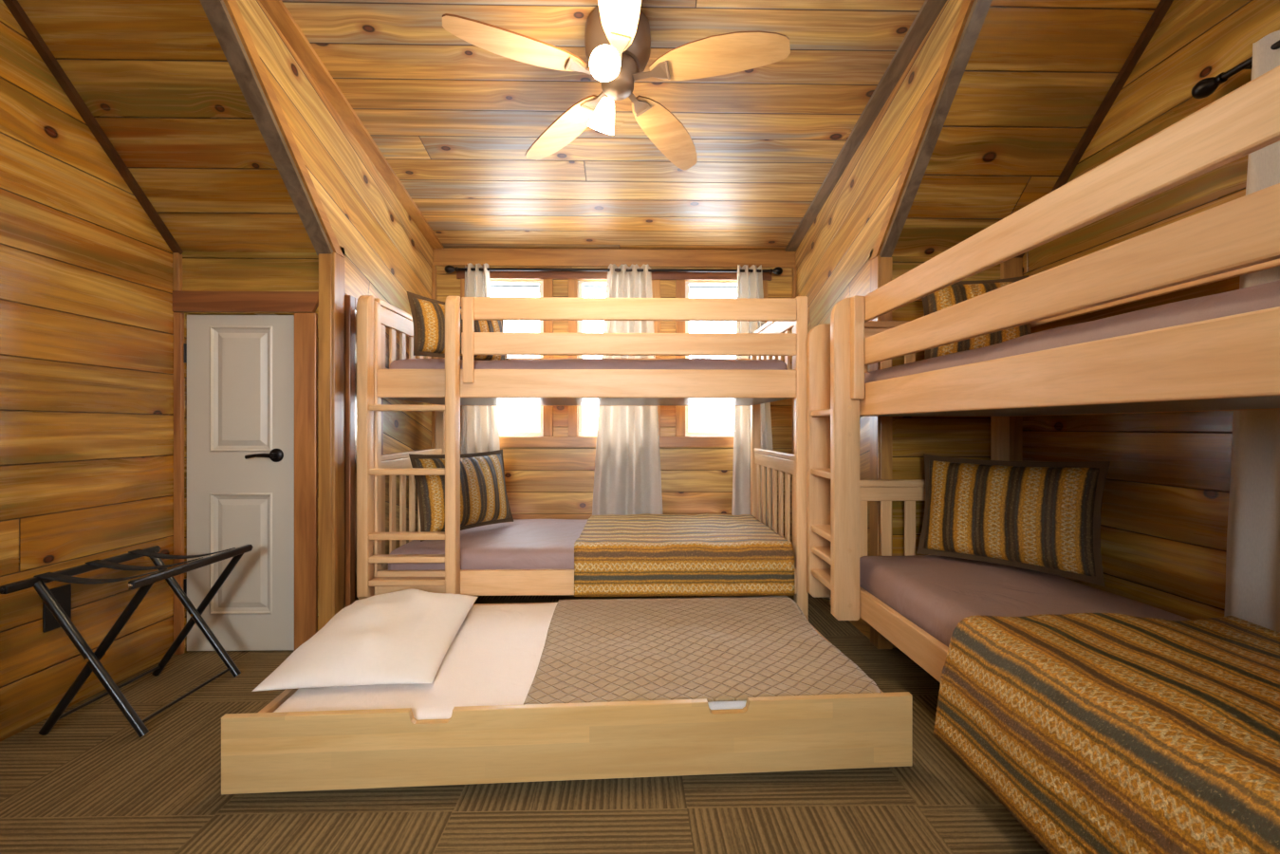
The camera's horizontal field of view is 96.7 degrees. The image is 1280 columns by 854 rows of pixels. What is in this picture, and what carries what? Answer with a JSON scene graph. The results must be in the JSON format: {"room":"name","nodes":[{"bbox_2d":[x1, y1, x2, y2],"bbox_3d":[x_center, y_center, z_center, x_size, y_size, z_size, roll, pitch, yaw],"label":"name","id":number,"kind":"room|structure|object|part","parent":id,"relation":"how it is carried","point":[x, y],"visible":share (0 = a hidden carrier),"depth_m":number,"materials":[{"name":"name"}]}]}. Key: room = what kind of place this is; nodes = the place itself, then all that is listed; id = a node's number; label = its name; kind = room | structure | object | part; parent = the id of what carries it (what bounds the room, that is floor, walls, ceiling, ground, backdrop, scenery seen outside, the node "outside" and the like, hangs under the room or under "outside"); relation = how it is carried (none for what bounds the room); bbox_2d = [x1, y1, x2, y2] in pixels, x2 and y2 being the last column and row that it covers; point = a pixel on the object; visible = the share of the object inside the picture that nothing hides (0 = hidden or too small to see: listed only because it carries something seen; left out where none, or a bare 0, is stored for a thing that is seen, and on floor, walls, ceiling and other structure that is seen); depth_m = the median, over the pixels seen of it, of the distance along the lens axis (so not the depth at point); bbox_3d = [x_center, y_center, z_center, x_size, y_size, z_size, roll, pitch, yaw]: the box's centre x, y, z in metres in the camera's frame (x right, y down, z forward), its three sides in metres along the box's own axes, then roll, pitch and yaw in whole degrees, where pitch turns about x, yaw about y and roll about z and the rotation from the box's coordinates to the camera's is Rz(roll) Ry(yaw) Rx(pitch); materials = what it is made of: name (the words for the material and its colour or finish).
{"room":"dormitory","nodes":[
{"label":"dormitory","id":0,"kind":"room"},
{"bbox_2d":[0,0,174,742],"bbox_3d":[-2.120,-0.410,1.177,0.120,2.859,5.640,0,0,-1],"label":"wall","id":1,"kind":"structure","parent":0,"point":[86,313],"depth_m":2.07,"materials":[{"name":"brown wood"}]},
{"bbox_2d":[42,583,71,631],"bbox_3d":[-2.073,0.642,2.025,0.008,0.145,0.095,0,0,-1],"label":"outlet plate","id":2,"kind":"object","parent":1,"relation":"attached to","point":[62,594],"visible":0.58,"depth_m":2.02,"materials":[{"name":"black"}]},
{"bbox_2d":[2,0,183,254],"bbox_3d":[-2.064,-1.206,2.076,0.028,0.867,0.980,0,0,-1],"label":"trim","id":3,"kind":"structure","parent":1,"relation":"attached to","point":[13,6],"depth_m":2.12,"materials":[{"name":"brown wood"}]},
{"bbox_2d":[17,0,315,252],"bbox_3d":[-1.740,-1.211,2.169,0.680,1.017,1.127,0,0,-1],"label":"ceiling","id":4,"kind":"structure","parent":0,"point":[156,76],"depth_m":2.14,"materials":[{"name":"brown wood"}]},
{"bbox_2d":[235,0,432,554],"bbox_3d":[-1.416,-0.333,2.737,0.050,2.706,2.549,0,0,-1],"label":"wall","id":5,"kind":"structure","parent":0,"point":[387,256],"depth_m":2.81,"materials":[{"name":"brown wood"}]},
{"bbox_2d":[172,252,344,654],"bbox_3d":[-1.732,0.117,2.599,0.714,1.807,0.099,0,0,-1],"label":"door frame","id":6,"kind":"structure","parent":5,"relation":"attached to","point":[306,324],"depth_m":2.56,"materials":[{"name":"brown wood"}]},
{"bbox_2d":[181,245,344,652],"bbox_3d":[-1.739,0.090,2.623,0.700,1.860,0.100,0,0,-1],"label":"wall","id":7,"kind":"structure","parent":5,"relation":"in","point":[201,270],"depth_m":2.57,"materials":[{"name":"brown wood"}]},
{"bbox_2d":[183,315,294,650],"bbox_3d":[-1.808,0.253,2.568,0.495,1.519,0.087,0,0,-1],"label":"door","id":8,"kind":"structure","parent":7,"relation":"attached to","point":[240,368],"depth_m":2.58,"materials":[{"name":"beige paint"}]},
{"bbox_3d":[-1.686,0.128,2.553,0.145,0.062,0.052,0,0,-1],"label":"handle","id":9,"kind":"part","parent":8,"relation":"part of","materials":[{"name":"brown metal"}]},
{"bbox_2d":[199,0,344,257],"bbox_3d":[-1.411,-1.206,2.090,0.066,0.865,0.979,0,0,-1],"label":"trim","id":10,"kind":"structure","parent":5,"relation":"attached to","point":[216,11],"depth_m":2.13,"materials":[{"name":"brown wood"}]},
{"bbox_2d":[259,0,444,249],"bbox_3d":[-1.357,-1.427,2.757,0.070,0.425,2.311,0,0,-1],"label":"trim","id":11,"kind":"structure","parent":5,"relation":"attached to","point":[276,9],"depth_m":2.58,"materials":[{"name":"brown wood"}]},
{"bbox_2d":[344,295,383,607],"bbox_3d":[-1.378,0.185,2.852,0.029,1.610,0.360,0,0,-1],"label":"wall mirror","id":12,"kind":"object","parent":5,"relation":"attached to","point":[350,302],"visible":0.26,"depth_m":2.68,"materials":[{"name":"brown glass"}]},
{"bbox_2d":[354,309,358,600],"bbox_3d":[-1.385,0.185,2.852,0.015,1.510,0.260,0,0,-1],"label":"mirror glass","id":13,"kind":"object","parent":12,"relation":"attached to","point":[356,598],"depth_m":2.76,"materials":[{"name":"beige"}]},
{"bbox_2d":[0,593,1048,853],"bbox_3d":[-0.135,1.050,1.192,4.050,0.060,5.790,0,0,-1],"label":"floor","id":14,"kind":"structure","parent":0,"point":[89,785],"depth_m":1.54,"materials":[{"name":"carpet"}]},
{"bbox_2d":[0,544,253,737],"bbox_3d":[-1.810,0.750,2.073,0.387,0.531,0.635,0,0,-1],"label":"luggage rack","id":15,"kind":"object","parent":14,"relation":"on","point":[38,582],"visible":1,"depth_m":1.91,"materials":[{"name":"black metal"}]},
{"bbox_3d":[-1.796,0.759,1.863,0.367,0.513,0.028,0,0,-1],"label":"leg","id":16,"kind":"part","parent":15,"relation":"part of","materials":[{"name":"black metal"}]},
{"bbox_3d":[-1.798,0.759,1.887,0.364,0.513,0.027,0,0,-2],"label":"leg","id":17,"kind":"part","parent":15,"relation":"part of","materials":[{"name":"black metal"}]},
{"bbox_3d":[-1.805,0.759,2.308,0.367,0.513,0.028,0,0,-1],"label":"leg","id":18,"kind":"part","parent":15,"relation":"part of","materials":[{"name":"black metal"}]},
{"bbox_3d":[-1.807,0.759,2.331,0.364,0.513,0.027,0,0,-2],"label":"leg","id":19,"kind":"part","parent":15,"relation":"part of","materials":[{"name":"black metal"}]},
{"bbox_2d":[221,602,912,794],"bbox_3d":[-0.203,0.901,2.144,1.928,0.236,1.100,0,0,-4],"label":"bed","id":20,"kind":"object","parent":14,"relation":"on","point":[265,751],"visible":0.56,"depth_m":1.59,"materials":[{"name":"brown wood"}]},
{"bbox_2d":[272,602,746,719],"bbox_3d":[-0.204,0.873,2.144,1.795,0.143,1.034,0,0,-4],"label":"mattress","id":21,"kind":"object","parent":20,"relation":"on","point":[493,658],"visible":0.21,"depth_m":1.82,"materials":[{"name":"white fabric"}]},
{"bbox_2d":[251,588,477,691],"bbox_3d":[-0.939,0.730,2.116,0.520,0.141,0.800,0,0,-6],"label":"pillow","id":22,"kind":"object","parent":21,"relation":"on","point":[402,637],"visible":1,"depth_m":1.87,"materials":[{"name":"white fabric"}]},
{"bbox_2d":[523,595,880,704],"bbox_3d":[0.178,0.794,2.151,1.082,0.018,1.048,0,0,-1],"label":"quilt","id":23,"kind":"object","parent":21,"relation":"on","point":[732,648],"visible":0.99,"depth_m":1.98,"materials":[{"name":"beige fabric"}]},
{"bbox_2d":[356,295,808,620],"bbox_3d":[-0.251,0.202,3.130,2.070,1.637,1.096,0,0,-1],"label":"bunk bed","id":24,"kind":"object","parent":14,"relation":"on","point":[449,388],"visible":0.78,"depth_m":2.66,"materials":[{"name":"brown wood"}]},
{"bbox_3d":[-1.249,0.217,2.667,0.056,1.605,0.052,0,0,-1],"label":"post","id":25,"kind":"part","parent":24,"relation":"part of","materials":[{"name":"brown wood"}]},
{"bbox_3d":[-1.260,-0.389,3.147,0.034,0.443,0.908,0,0,-1],"label":"headboard","id":26,"kind":"part","parent":24,"relation":"part of","materials":[{"name":"brown wood"}]},
{"bbox_3d":[-1.260,0.446,3.147,0.034,0.621,0.908,0,0,-1],"label":"headboard","id":27,"kind":"part","parent":24,"relation":"part of","materials":[{"name":"brown wood"}]},
{"bbox_3d":[-1.269,0.207,3.629,0.056,1.625,0.056,0,0,-1],"label":"post","id":28,"kind":"part","parent":24,"relation":"part of","materials":[{"name":"brown wood"}]},
{"bbox_3d":[-0.795,-0.402,2.634,0.049,0.399,0.019,0,0,-1],"label":"guard post","id":29,"kind":"part","parent":24,"relation":"part of","materials":[{"name":"brown wood"}]},
{"bbox_2d":[388,519,587,570],"bbox_3d":[-0.252,0.660,3.165,1.921,0.176,0.941,0,0,-1],"label":"mattress","id":30,"kind":"object","parent":24,"relation":"on","point":[519,544],"visible":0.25,"depth_m":2.74,"materials":[{"name":"fabric"}]},
{"bbox_2d":[408,449,513,541],"bbox_3d":[-0.947,0.348,3.100,0.185,0.428,0.673,0,0,27],"label":"pillow","id":31,"kind":"object","parent":30,"relation":"on","point":[484,500],"visible":0.84,"depth_m":3.04,"materials":[{"name":"fabric"}]},
{"bbox_2d":[574,513,795,596],"bbox_3d":[0.197,0.662,3.118,1.030,0.239,0.976,0,0,-1],"label":"quilt","id":32,"kind":"object","parent":30,"relation":"on","point":[645,554],"visible":1,"depth_m":2.64,"materials":[{"name":"fabric"}]},
{"bbox_3d":[-0.242,0.727,2.671,1.958,0.118,0.026,0,0,-1],"label":"rail","id":33,"kind":"part","parent":24,"relation":"part of","materials":[{"name":"brown wood"}]},
{"bbox_3d":[-0.242,-0.203,2.671,1.958,0.133,0.026,0,0,-1],"label":"rail","id":34,"kind":"part","parent":24,"relation":"part of","materials":[{"name":"brown wood"}]},
{"bbox_2d":[389,357,787,370],"bbox_3d":[-0.252,-0.253,3.165,1.923,0.167,0.939,0,0,-1],"label":"mattress","id":35,"kind":"object","parent":24,"relation":"on","point":[697,362],"visible":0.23,"depth_m":2.71,"materials":[{"name":"fabric"}]},
{"bbox_2d":[407,291,507,360],"bbox_3d":[-0.964,-0.510,3.101,0.155,0.322,0.690,0,0,29],"label":"pillow","id":36,"kind":"object","parent":35,"relation":"on","point":[428,314],"visible":0.55,"depth_m":2.87,"materials":[{"name":"fabric"}]},
{"bbox_3d":[-0.262,-0.203,3.660,1.958,0.133,0.026,0,0,-1],"label":"rail","id":37,"kind":"part","parent":24,"relation":"part of","materials":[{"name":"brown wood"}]},
{"bbox_3d":[-0.047,-0.552,2.671,1.569,0.106,0.023,0,0,-1],"label":"guard rail","id":38,"kind":"part","parent":24,"relation":"part of","materials":[{"name":"brown wood"}]},
{"bbox_3d":[-0.047,-0.389,2.671,1.569,0.105,0.023,0,0,-1],"label":"guard rail","id":39,"kind":"part","parent":24,"relation":"part of","materials":[{"name":"brown wood"}]},
{"bbox_3d":[-0.262,-0.389,3.662,1.958,0.105,0.022,0,0,-1],"label":"guard rail","id":40,"kind":"part","parent":24,"relation":"part of","materials":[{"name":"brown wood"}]},
{"bbox_3d":[0.745,0.207,3.670,0.056,1.625,0.056,0,0,-1],"label":"post","id":41,"kind":"part","parent":24,"relation":"part of","materials":[{"name":"brown wood"}]},
{"bbox_3d":[0.754,-0.389,3.188,0.034,0.443,0.908,0,0,-1],"label":"footboard","id":42,"kind":"part","parent":24,"relation":"part of","materials":[{"name":"brown wood"}]},
{"bbox_3d":[0.754,0.446,3.188,0.034,0.621,0.908,0,0,-1],"label":"footboard","id":43,"kind":"part","parent":24,"relation":"part of","materials":[{"name":"brown wood"}]},
{"bbox_3d":[0.765,0.202,2.706,0.056,1.637,0.056,0,0,-1],"label":"post","id":44,"kind":"part","parent":24,"relation":"part of","materials":[{"name":"brown wood"}]},
{"bbox_2d":[806,65,1279,682],"bbox_3d":[1.238,0.241,1.597,0.880,1.557,2.138,0,0,-1],"label":"bunk bed","id":45,"kind":"object","parent":14,"relation":"on","point":[1232,362],"visible":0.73,"depth_m":1.31,"materials":[{"name":"brown wood"}]},
{"bbox_3d":[0.869,-0.316,2.278,0.043,0.410,0.045,0,0,-1],"label":"guard post","id":46,"kind":"part","parent":45,"relation":"part of","materials":[{"name":"brown wood"}]},
{"bbox_3d":[1.273,-0.276,2.570,0.658,0.399,0.034,0,0,-1],"label":"headboard","id":47,"kind":"part","parent":45,"relation":"part of","materials":[{"name":"brown wood"}]},
{"bbox_3d":[1.273,0.491,2.570,0.658,0.505,0.034,0,0,-1],"label":"headboard","id":48,"kind":"part","parent":45,"relation":"part of","materials":[{"name":"brown wood"}]},
{"bbox_3d":[0.921,0.718,1.555,0.026,0.112,1.956,0,0,-1],"label":"rail","id":49,"kind":"part","parent":45,"relation":"part of","materials":[{"name":"brown wood"}]},
{"bbox_3d":[1.629,0.124,2.576,0.056,1.299,0.056,0,0,-1],"label":"post","id":50,"kind":"part","parent":45,"relation":"part of","materials":[{"name":"brown wood"}]},
{"bbox_2d":[859,555,1191,647],"bbox_3d":[1.291,0.641,1.571,0.696,0.186,1.928,0,0,-1],"label":"mattress","id":51,"kind":"object","parent":45,"relation":"on","point":[936,593],"visible":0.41,"depth_m":1.94,"materials":[{"name":"fabric"}]},
{"bbox_2d":[916,454,1110,586],"bbox_3d":[1.430,0.335,2.240,0.161,0.431,0.651,0,0,-39],"label":"pillow","id":52,"kind":"object","parent":51,"relation":"on","point":[1045,517],"visible":1,"depth_m":2.15,"materials":[{"name":"fabric"}]},
{"bbox_2d":[933,612,1279,853],"bbox_3d":[1.234,0.691,1.120,0.801,0.358,0.991,0,0,-1],"label":"quilt","id":53,"kind":"object","parent":51,"relation":"on","point":[1097,732],"visible":1,"depth_m":1.15,"materials":[{"name":"fabric"}]},
{"bbox_3d":[0.921,-0.111,1.555,0.026,0.129,1.956,0,0,-1],"label":"rail","id":54,"kind":"part","parent":45,"relation":"part of","materials":[{"name":"brown wood"}]},
{"bbox_2d":[864,279,1279,383],"bbox_3d":[1.291,-0.162,1.568,0.692,0.165,1.927,0,0,-1],"label":"mattress","id":55,"kind":"object","parent":45,"relation":"on","point":[1264,296],"visible":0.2,"depth_m":1.16,"materials":[{"name":"fabric"}]},
{"bbox_2d":[921,275,1031,359],"bbox_3d":[1.411,-0.445,2.389,0.437,0.381,0.169,0,0,18],"label":"pillow","id":56,"kind":"object","parent":55,"relation":"on","point":[960,291],"visible":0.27,"depth_m":2.37,"materials":[{"name":"fabric"}]},
{"bbox_3d":[0.920,-0.472,1.438,0.023,0.104,1.721,0,0,-1],"label":"guard rail","id":57,"kind":"part","parent":45,"relation":"part of","materials":[{"name":"brown wood"}]},
{"bbox_3d":[0.920,-0.300,1.438,0.023,0.107,1.721,0,0,-1],"label":"guard rail","id":58,"kind":"part","parent":45,"relation":"part of","materials":[{"name":"brown wood"}]},
{"bbox_3d":[1.661,-0.111,1.570,0.026,0.129,1.956,0,0,-1],"label":"rail","id":59,"kind":"part","parent":45,"relation":"part of","materials":[{"name":"brown wood"}]},
{"bbox_3d":[1.663,-0.472,1.570,0.022,0.104,1.956,0,0,-1],"label":"guard rail","id":60,"kind":"part","parent":45,"relation":"part of","materials":[{"name":"brown wood"}]},
{"bbox_2d":[281,0,925,250],"bbox_3d":[-0.147,-1.466,2.838,2.493,0.507,2.399,0,0,-1],"label":"ceiling","id":61,"kind":"structure","parent":0,"point":[456,120],"depth_m":2.66,"materials":[{"name":"brown wood"}]},
{"bbox_2d":[442,0,790,170],"bbox_3d":[-0.056,-1.352,2.204,1.212,0.413,1.146,0,0,30],"label":"ceiling fan","id":62,"kind":"object","parent":61,"relation":"hanging from","point":[618,35],"visible":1,"depth_m":2.09,"materials":[{"name":"brown wood"}]},
{"bbox_3d":[-0.439,-1.350,2.024,0.507,0.042,0.148,0,0,-22],"label":"blade","id":63,"kind":"part","parent":62,"relation":"part of","materials":[{"name":"brown wood"}]},
{"bbox_3d":[-0.338,-1.276,2.443,0.363,0.038,0.412,0,-10,-1],"label":"blade","id":64,"kind":"part","parent":62,"relation":"part of","materials":[{"name":"brown wood"}]},
{"bbox_3d":[-0.154,-1.214,2.241,0.111,0.135,0.111,0,0,1],"label":"lamp shade","id":65,"kind":"part","parent":62,"relation":"part of","materials":[{"name":"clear glass"}]},
{"bbox_3d":[-0.102,-1.267,2.016,0.108,0.113,0.135,0,0,27],"label":"lamp shade","id":66,"kind":"part","parent":62,"relation":"part of","materials":[{"name":"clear glass"}]},
{"bbox_3d":[-0.110,-1.278,2.028,0.058,0.062,0.090,0,0,24],"label":"bulb","id":67,"kind":"part","parent":62,"relation":"part of","materials":[{"name":"white glass"}]},
{"bbox_3d":[-0.061,-1.394,1.787,0.151,0.038,0.504,0,-10,-1],"label":"blade","id":68,"kind":"part","parent":62,"relation":"part of","materials":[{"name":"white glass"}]},
{"bbox_3d":[0.116,-1.271,2.482,0.308,0.038,0.453,0,-10,-1],"label":"blade","id":69,"kind":"part","parent":62,"relation":"part of","materials":[{"name":"brown wood"}]},
{"bbox_3d":[0.287,-1.345,2.069,0.503,0.038,0.196,0,-10,-1],"label":"blade","id":70,"kind":"part","parent":62,"relation":"part of","materials":[{"name":"brown wood"}]},
{"bbox_2d":[431,247,796,544],"bbox_3d":[-0.170,-0.155,3.975,2.693,2.350,0.165,0,0,-1],"label":"wall","id":71,"kind":"structure","parent":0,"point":[542,483],"depth_m":3.93,"materials":[{"name":"brown wood"}]},
{"bbox_2d":[460,278,553,436],"bbox_3d":[-0.916,-0.475,3.952,0.631,1.081,0.100,0,0,-1],"label":"window","id":72,"kind":"structure","parent":71,"relation":"attached to","point":[491,282],"depth_m":3.91,"materials":[{"name":"brown wood"}]},
{"bbox_2d":[444,264,782,275],"bbox_3d":[-0.172,-1.063,3.876,2.291,0.053,0.092,0,0,-1],"label":"curtain rod","id":73,"kind":"object","parent":71,"relation":"attached to","point":[448,268],"visible":0.98,"depth_m":3.85,"materials":[{"name":"brown metal"}]},
{"bbox_2d":[460,262,500,454],"bbox_3d":[-1.065,-0.066,3.842,0.332,2.072,0.075,0,0,-1],"label":"curtain","id":74,"kind":"object","parent":73,"relation":"hanging from","point":[479,423],"visible":0.27,"depth_m":3.84,"materials":[{"name":"fabric"}]},
{"bbox_3d":[-0.172,-1.063,3.857,2.115,0.019,0.019,0,0,-1],"label":"rod","id":75,"kind":"part","parent":73,"relation":"part of","materials":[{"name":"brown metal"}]},
{"bbox_2d":[592,263,662,515],"bbox_3d":[-0.089,-0.066,3.860,0.523,2.072,0.078,0,0,-1],"label":"curtain","id":76,"kind":"object","parent":73,"relation":"hanging from","point":[627,476],"visible":0.54,"depth_m":3.86,"materials":[{"name":"fabric"}]},
{"bbox_2d":[731,264,773,528],"bbox_3d":[0.781,-0.066,3.876,0.333,2.072,0.076,0,0,-1],"label":"curtain","id":77,"kind":"object","parent":73,"relation":"hanging from","point":[750,285],"visible":0.35,"depth_m":3.88,"materials":[{"name":"fabric"}]},
{"bbox_2d":[490,284,737,293],"bbox_3d":[-0.174,-1.064,4.147,3.093,0.132,0.180,0,0,-1],"label":"blind","id":78,"kind":"object","parent":71,"relation":"attached to","point":[493,287],"depth_m":4.12,"materials":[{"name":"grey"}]},
{"bbox_2d":[568,278,660,436],"bbox_3d":[-0.178,-0.475,3.967,0.635,1.081,0.100,0,0,-1],"label":"window","id":79,"kind":"structure","parent":71,"relation":"attached to","point":[581,284],"depth_m":3.92,"materials":[{"name":"brown wood"}]},
{"bbox_2d":[675,279,767,436],"bbox_3d":[0.566,-0.475,3.982,0.639,1.081,0.100,0,0,-1],"label":"window","id":80,"kind":"structure","parent":71,"relation":"attached to","point":[687,284],"depth_m":3.94,"materials":[{"name":"brown wood"}]},
{"bbox_2d":[795,0,964,639],"bbox_3d":[1.121,-0.333,2.789,0.040,2.706,2.549,0,0,-1],"label":"wall","id":81,"kind":"structure","parent":0,"point":[832,263],"depth_m":2.77,"materials":[{"name":"brown wood"}]},
{"bbox_2d":[784,0,946,251],"bbox_3d":[1.066,-1.427,2.807,0.070,0.425,2.311,0,0,-1],"label":"trim","id":82,"kind":"structure","parent":81,"relation":"attached to","point":[930,9],"depth_m":2.59,"materials":[{"name":"brown wood"}]},
{"bbox_2d":[870,255,880,649],"bbox_3d":[1.097,0.117,2.656,0.014,1.807,0.090,0,0,-1],"label":"trim","id":83,"kind":"structure","parent":81,"relation":"attached to","point":[875,264],"depth_m":2.64,"materials":[{"name":"brown wood"}]},
{"bbox_2d":[869,0,992,260],"bbox_3d":[1.139,-1.206,2.142,0.050,0.865,0.979,0,0,-1],"label":"trim","id":84,"kind":"structure","parent":81,"relation":"attached to","point":[979,9],"depth_m":2.16,"materials":[{"name":"brown wood"}]},
{"bbox_2d":[870,249,1000,647],"bbox_3d":[1.432,0.090,2.688,0.657,1.860,0.100,0,0,-1],"label":"wall","id":85,"kind":"structure","parent":0,"point":[914,437],"depth_m":2.63,"materials":[{"name":"brown wood"}]},
{"bbox_2d":[880,257,892,649],"bbox_3d":[1.132,0.120,2.622,0.055,1.800,0.020,0,0,-1],"label":"trim","id":86,"kind":"structure","parent":85,"relation":"attached to","point":[886,263],"depth_m":2.61,"materials":[{"name":"brown wood"}]},
{"bbox_2d":[1000,258,1022,461],"bbox_3d":[1.716,0.120,2.631,0.090,1.800,0.025,0,0,-1],"label":"trim","id":87,"kind":"structure","parent":85,"relation":"attached to","point":[1012,268],"depth_m":2.62,"materials":[{"name":"brown wood"}]},
{"bbox_2d":[891,0,1160,256],"bbox_3d":[1.451,-1.211,2.235,0.637,1.017,1.127,0,0,-1],"label":"ceiling","id":88,"kind":"structure","parent":0,"point":[1037,73],"depth_m":2.16,"materials":[{"name":"brown wood"}]},
{"bbox_2d":[1022,0,1279,619],"bbox_3d":[1.850,-0.410,1.258,0.120,2.859,5.640,0,0,-1],"label":"wall","id":89,"kind":"structure","parent":0,"point":[1166,495],"depth_m":1.93,"materials":[{"name":"brown wood"}]},
{"bbox_2d":[1013,0,1173,258],"bbox_3d":[1.757,-1.206,2.154,0.028,0.867,0.980,0,0,-1],"label":"trim","id":90,"kind":"structure","parent":89,"relation":"attached to","point":[1163,6],"depth_m":2.10,"materials":[{"name":"brown wood"}]},
{"bbox_2d":[1190,39,1279,98],"bbox_3d":[1.749,-1.030,1.031,0.089,0.053,1.466,0,0,-1],"label":"curtain rod","id":91,"kind":"object","parent":89,"relation":"attached to","point":[1204,87],"visible":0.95,"depth_m":1.69,"materials":[{"name":"brown metal"}]},
{"bbox_3d":[1.731,-1.030,1.031,0.019,0.019,1.290,0,0,-1],"label":"rod","id":92,"kind":"part","parent":91,"relation":"part of","materials":[{"name":"brown metal"}]},
{"bbox_2d":[1224,30,1279,632],"bbox_3d":[1.724,-0.050,1.413,0.056,2.040,0.599,0,0,-1],"label":"curtain","id":93,"kind":"object","parent":91,"relation":"hanging from","point":[1252,561],"visible":0.34,"depth_m":1.58,"materials":[{"name":"fabric"}]}
]}

